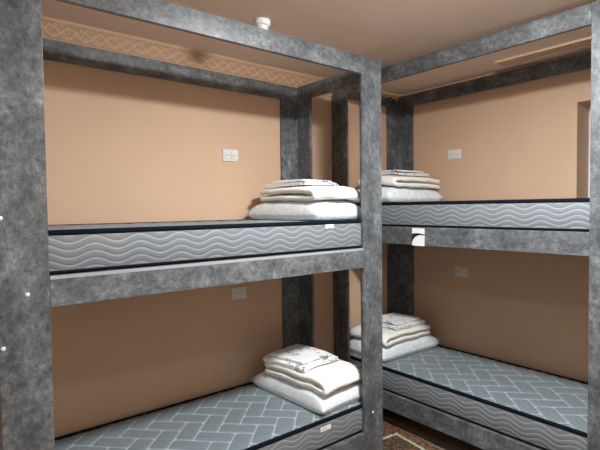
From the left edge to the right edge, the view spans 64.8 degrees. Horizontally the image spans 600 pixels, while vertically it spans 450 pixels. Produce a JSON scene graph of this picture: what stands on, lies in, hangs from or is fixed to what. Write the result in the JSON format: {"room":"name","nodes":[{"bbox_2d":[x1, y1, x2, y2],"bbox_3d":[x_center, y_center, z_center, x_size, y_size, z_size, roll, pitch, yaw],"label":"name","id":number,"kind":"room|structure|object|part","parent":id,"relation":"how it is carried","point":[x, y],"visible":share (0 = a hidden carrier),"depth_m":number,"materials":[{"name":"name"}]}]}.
{"room":"dormitory","nodes":[
{"label":"dormitory","id":0,"kind":"room"},
{"bbox_2d":[43,59,386,437],"bbox_3d":[-0.914,0.201,3.118,5.095,2.660,0.300,-2,3,-39],"label":"wall","id":1,"kind":"structure","parent":0,"point":[121,147],"depth_m":2.97,"materials":[{"name":"beige paint"}]},
{"bbox_2d":[42,15,400,106],"bbox_3d":[-0.823,-1.061,2.943,4.495,0.128,0.036,-2,3,-39],"label":"trim","id":2,"kind":"structure","parent":1,"relation":"attached to","point":[52,28],"depth_m":2.94,"materials":[{"name":"beige paper"}]},
{"bbox_2d":[223,149,237,161],"bbox_3d":[-0.477,-0.478,3.252,0.120,0.082,0.015,-2,3,-39],"label":"wall socket","id":3,"kind":"object","parent":1,"relation":"attached to","point":[228,155],"visible":1,"depth_m":3.25,"materials":[{"name":"beige plastic"}]},
{"bbox_2d":[231,286,245,299],"bbox_3d":[-0.427,0.478,3.317,0.120,0.082,0.015,-2,3,-39],"label":"wall socket","id":4,"kind":"object","parent":1,"relation":"attached to","point":[239,292],"visible":1,"depth_m":3.31,"materials":[{"name":"beige plastic"}]},
{"bbox_2d":[41,0,597,94],"bbox_3d":[0.533,-1.141,1.268,5.095,0.120,4.942,-2,3,-39],"label":"ceiling","id":5,"kind":"structure","parent":0,"point":[390,32],"depth_m":2.69,"materials":[{"name":"beige paint"}]},
{"bbox_2d":[253,17,269,29],"bbox_3d":[-0.209,-1.088,2.586,0.094,0.062,0.094,-2,3,-39],"label":"smoke detector","id":6,"kind":"object","parent":5,"relation":"attached to","point":[261,22],"visible":0.75,"depth_m":2.55,"materials":[{"name":"white plastic"}]},
{"bbox_2d":[495,36,590,65],"bbox_3d":[1.891,-1.144,2.821,0.100,0.016,1.480,-2,3,-39],"label":"rail","id":7,"kind":"object","parent":5,"relation":"attached to","point":[584,41],"visible":1,"depth_m":3.13,"materials":[{"name":"beige wood"}]},
{"bbox_2d":[383,408,482,449],"bbox_3d":[0.565,1.637,1.366,5.095,0.120,4.942,-2,3,-39],"label":"floor","id":8,"kind":"structure","parent":0,"point":[444,441],"depth_m":3.39,"materials":[{"name":"brown laminate"}]},
{"bbox_2d":[0,0,382,449],"bbox_3d":[-0.546,0.269,2.679,2.074,2.546,0.841,-2,3,-39],"label":"bunk bed","id":9,"kind":"object","parent":8,"relation":"on","point":[28,292],"visible":0.73,"depth_m":2.11,"materials":[{"name":"metal"}]},
{"bbox_3d":[-1.075,0.305,1.821,0.170,2.546,0.170,-2,3,-39],"label":"corner post","id":10,"kind":"part","parent":9,"relation":"part of","materials":[{"name":"metal"}]},
{"bbox_3d":[-0.817,-0.958,2.952,1.732,0.104,0.026,-2,3,-39],"label":"rail","id":11,"kind":"part","parent":9,"relation":"part of","materials":[{"name":"concrete"}]},
{"bbox_2d":[48,219,360,274],"bbox_3d":[-0.548,0.072,2.672,2.002,0.174,0.796,-2,3,-39],"label":"mattress","id":12,"kind":"object","parent":9,"relation":"on","point":[73,248],"visible":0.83,"depth_m":2.22,"materials":[{"name":"grey fabric"}]},
{"bbox_3d":[-0.549,-0.007,2.670,1.984,0.012,0.776,-2,3,-39],"label":"panel","id":13,"kind":"part","parent":12,"relation":"part of","materials":[{"name":"grey fabric"}]},
{"bbox_2d":[247,199,360,219],"bbox_3d":[0.027,-0.110,3.137,0.469,0.142,0.755,-2,3,-41],"label":"pillow","id":14,"kind":"object","parent":12,"relation":"on","point":[324,209],"visible":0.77,"depth_m":2.93,"materials":[{"name":"white fabric"}]},
{"bbox_2d":[260,186,360,200],"bbox_3d":[0.060,-0.203,3.093,0.402,0.104,0.593,-2,3,-39],"label":"folded blanket","id":15,"kind":"object","parent":14,"relation":"on","point":[305,193],"visible":1,"depth_m":2.90,"materials":[{"name":"beige fabric"}]},
{"bbox_2d":[264,179,338,187],"bbox_3d":[0.007,-0.275,3.182,0.407,0.062,0.335,1,3,45],"label":"linens","id":16,"kind":"object","parent":15,"relation":"on","point":[297,182],"visible":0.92,"depth_m":3.07,"materials":[{"name":"white fabric"}]},
{"bbox_3d":[-0.291,0.228,2.363,1.732,0.120,0.026,-2,3,-39],"label":"bed rail","id":17,"kind":"part","parent":9,"relation":"part of","materials":[{"name":"metal"}]},
{"bbox_2d":[54,382,361,449],"bbox_3d":[-0.534,1.228,2.712,2.002,0.174,0.796,-2,3,-39],"label":"mattress","id":18,"kind":"object","parent":9,"relation":"on","point":[248,416],"visible":0.69,"depth_m":2.72,"materials":[{"name":"grey fabric"}]},
{"bbox_2d":[253,371,361,413],"bbox_3d":[0.062,1.048,3.170,0.468,0.140,0.755,-2,3,-42],"label":"pillow","id":19,"kind":"object","parent":18,"relation":"on","point":[307,398],"visible":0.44,"depth_m":2.96,"materials":[{"name":"white fabric"}]},
{"bbox_2d":[264,359,361,395],"bbox_3d":[0.096,0.954,3.128,0.400,0.102,0.588,-3,3,-44],"label":"folded blanket","id":20,"kind":"object","parent":19,"relation":"on","point":[324,379],"visible":0.56,"depth_m":2.96,"materials":[{"name":"beige fabric"}]},
{"bbox_2d":[263,344,338,372],"bbox_3d":[0.003,0.886,3.183,0.409,0.063,0.338,1,3,44],"label":"linens","id":21,"kind":"object","parent":20,"relation":"on","point":[298,357],"visible":1,"depth_m":3.12,"materials":[{"name":"white fabric"}]},
{"bbox_3d":[-0.535,1.231,2.713,2.002,0.148,0.794,-2,3,-39],"label":"panel","id":22,"kind":"part","parent":18,"relation":"part of","materials":[{"name":"grey fabric"}]},
{"bbox_3d":[-0.305,-0.942,2.322,1.732,0.104,0.026,-2,3,-39],"label":"rail","id":23,"kind":"part","parent":9,"relation":"part of","materials":[{"name":"metal"}]},
{"bbox_3d":[-0.018,0.233,3.539,0.170,2.546,0.170,-2,3,-39],"label":"corner post","id":24,"kind":"part","parent":9,"relation":"part of","materials":[{"name":"concrete"}]},
{"bbox_3d":[0.237,-0.982,3.284,0.020,0.104,0.496,-2,3,-39],"label":"rail","id":25,"kind":"part","parent":9,"relation":"part of","materials":[{"name":"metal"}]},
{"bbox_3d":[-0.278,1.385,2.404,1.732,0.120,0.026,-2,3,-39],"label":"bed rail","id":26,"kind":"part","parent":9,"relation":"part of","materials":[{"name":"concrete"}]},
{"bbox_3d":[0.403,0.241,3.020,0.170,2.536,0.170,-2,3,-39],"label":"corner post","id":27,"kind":"part","parent":9,"relation":"part of","materials":[{"name":"metal"}]},
{"bbox_2d":[383,418,442,449],"bbox_3d":[0.776,1.537,2.275,1.240,0.009,2.500,-2,2,-32],"label":"rug","id":28,"kind":"object","parent":8,"relation":"on","point":[395,437],"visible":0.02,"depth_m":3.28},
{"bbox_2d":[331,0,599,449],"bbox_3d":[1.250,0.179,3.341,0.845,2.639,2.074,-2,3,-39],"label":"bunk bed","id":29,"kind":"object","parent":8,"relation":"on","point":[399,113],"visible":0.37,"depth_m":3.08,"materials":[{"name":"metal"}]},
{"bbox_3d":[0.388,0.170,3.867,0.170,2.639,0.170,-2,3,-39],"label":"corner post","id":30,"kind":"part","parent":29,"relation":"part of","materials":[{"name":"metal"}]},
{"bbox_3d":[0.588,-1.108,4.093,0.503,0.104,0.020,-2,3,-39],"label":"rail","id":31,"kind":"part","parent":29,"relation":"part of","materials":[{"name":"concrete"}]},
{"bbox_3d":[0.912,0.149,4.292,0.170,2.639,0.170,-2,3,-39],"label":"corner post","id":32,"kind":"part","parent":29,"relation":"part of","materials":[{"name":"metal"}]},
{"bbox_2d":[412,228,424,245],"bbox_3d":[0.804,0.081,3.213,0.002,0.121,0.102,-2,3,-39],"label":"paper tag","id":33,"kind":"object","parent":29,"relation":"attached to","point":[418,234],"visible":1,"depth_m":3.21,"materials":[{"name":"white paper"}]},
{"bbox_3d":[0.945,1.305,3.122,0.026,0.123,1.732,-2,3,-39],"label":"bed rail","id":34,"kind":"part","parent":29,"relation":"part of","materials":[{"name":"concrete"}]},
{"bbox_2d":[350,345,587,449],"bbox_3d":[1.260,1.143,3.374,0.801,0.174,2.002,-2,3,-39],"label":"mattress","id":35,"kind":"object","parent":29,"relation":"on","point":[543,410],"visible":0.7,"depth_m":3.08,"materials":[{"name":"grey fabric"}]},
{"bbox_2d":[350,335,438,361],"bbox_3d":[0.776,0.969,3.967,0.755,0.140,0.469,-2,3,-38],"label":"pillow","id":36,"kind":"object","parent":35,"relation":"on","point":[407,347],"visible":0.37,"depth_m":3.82,"materials":[{"name":"white fabric"}]},
{"bbox_2d":[350,323,430,346],"bbox_3d":[0.751,0.877,3.946,0.591,0.104,0.401,-2,3,-39],"label":"folded blanket","id":37,"kind":"object","parent":36,"relation":"on","point":[390,337],"visible":0.4,"depth_m":3.80,"materials":[{"name":"beige fabric"}]},
{"bbox_2d":[382,312,425,329],"bbox_3d":[0.804,0.802,3.986,0.407,0.055,0.338,-2,3,-41],"label":"linens","id":38,"kind":"object","parent":37,"relation":"on","point":[396,321],"visible":0.8,"depth_m":3.90,"materials":[{"name":"white fabric"}]},
{"bbox_3d":[0.918,-1.074,3.038,0.026,0.104,1.732,-2,3,-39],"label":"rail","id":39,"kind":"part","parent":29,"relation":"part of","materials":[{"name":"metal"}]},
{"bbox_2d":[353,198,589,231],"bbox_3d":[1.246,-0.082,3.331,0.801,0.174,2.002,-2,3,-39],"label":"mattress","id":40,"kind":"object","parent":29,"relation":"on","point":[561,214],"visible":0.78,"depth_m":2.81,"materials":[{"name":"grey fabric"}]},
{"bbox_2d":[349,186,442,202],"bbox_3d":[0.777,-0.254,3.904,0.755,0.140,0.511,-2,3,-40],"label":"pillow","id":41,"kind":"object","parent":40,"relation":"on","point":[389,193],"visible":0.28,"depth_m":3.69,"materials":[{"name":"white fabric"}]},
{"bbox_2d":[357,175,439,188],"bbox_3d":[0.811,-0.345,3.877,0.590,0.106,0.399,-2,3,-38],"label":"folded blanket","id":42,"kind":"object","parent":41,"relation":"on","point":[387,180],"visible":0.8,"depth_m":3.69,"materials":[{"name":"beige fabric"}]},
{"bbox_2d":[381,170,429,176],"bbox_3d":[0.818,-0.420,3.894,0.411,0.055,0.337,-3,3,-43],"label":"linens","id":43,"kind":"object","parent":42,"relation":"on","point":[385,172],"visible":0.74,"depth_m":3.77,"materials":[{"name":"white fabric"}]},
{"bbox_3d":[0.931,0.080,3.079,0.026,0.122,1.732,-2,3,-39],"label":"bed rail","id":44,"kind":"part","parent":29,"relation":"part of","materials":[{"name":"metal"}]},
{"bbox_3d":[1.554,-1.100,3.554,0.026,0.104,1.732,-2,3,-39],"label":"rail","id":45,"kind":"part","parent":29,"relation":"part of","materials":[{"name":"concrete"}]},
{"bbox_3d":[1.588,0.208,2.389,0.170,2.639,0.170,-2,3,-39],"label":"corner post","id":46,"kind":"part","parent":29,"relation":"part of","materials":[{"name":"concrete"}]},
{"bbox_2d":[401,49,590,381],"bbox_3d":[2.410,0.173,2.826,0.300,2.660,4.342,-2,3,-39],"label":"wall","id":47,"kind":"structure","parent":0,"point":[530,139],"depth_m":3.58,"materials":[{"name":"beige paint"}]},
{"bbox_2d":[448,149,460,159],"bbox_3d":[1.283,-0.586,3.927,0.015,0.082,0.120,-2,3,-39],"label":"wall socket","id":48,"kind":"object","parent":47,"relation":"attached to","point":[456,153],"visible":1,"depth_m":3.92,"materials":[{"name":"beige plastic"}]},
{"bbox_2d":[455,266,468,276],"bbox_3d":[1.337,0.385,3.909,0.015,0.082,0.120,-2,3,-39],"label":"wall socket","id":49,"kind":"object","parent":47,"relation":"attached to","point":[459,271],"visible":1,"depth_m":3.90,"materials":[{"name":"beige plastic"}]},
{"bbox_2d":[588,106,590,197],"bbox_3d":[2.392,-0.342,2.942,0.050,0.971,1.065,-2,3,-39],"label":"window","id":50,"kind":"structure","parent":47,"relation":"in","point":[589,106],"depth_m":3.33,"materials":[{"name":"white plastic"}]}
]}

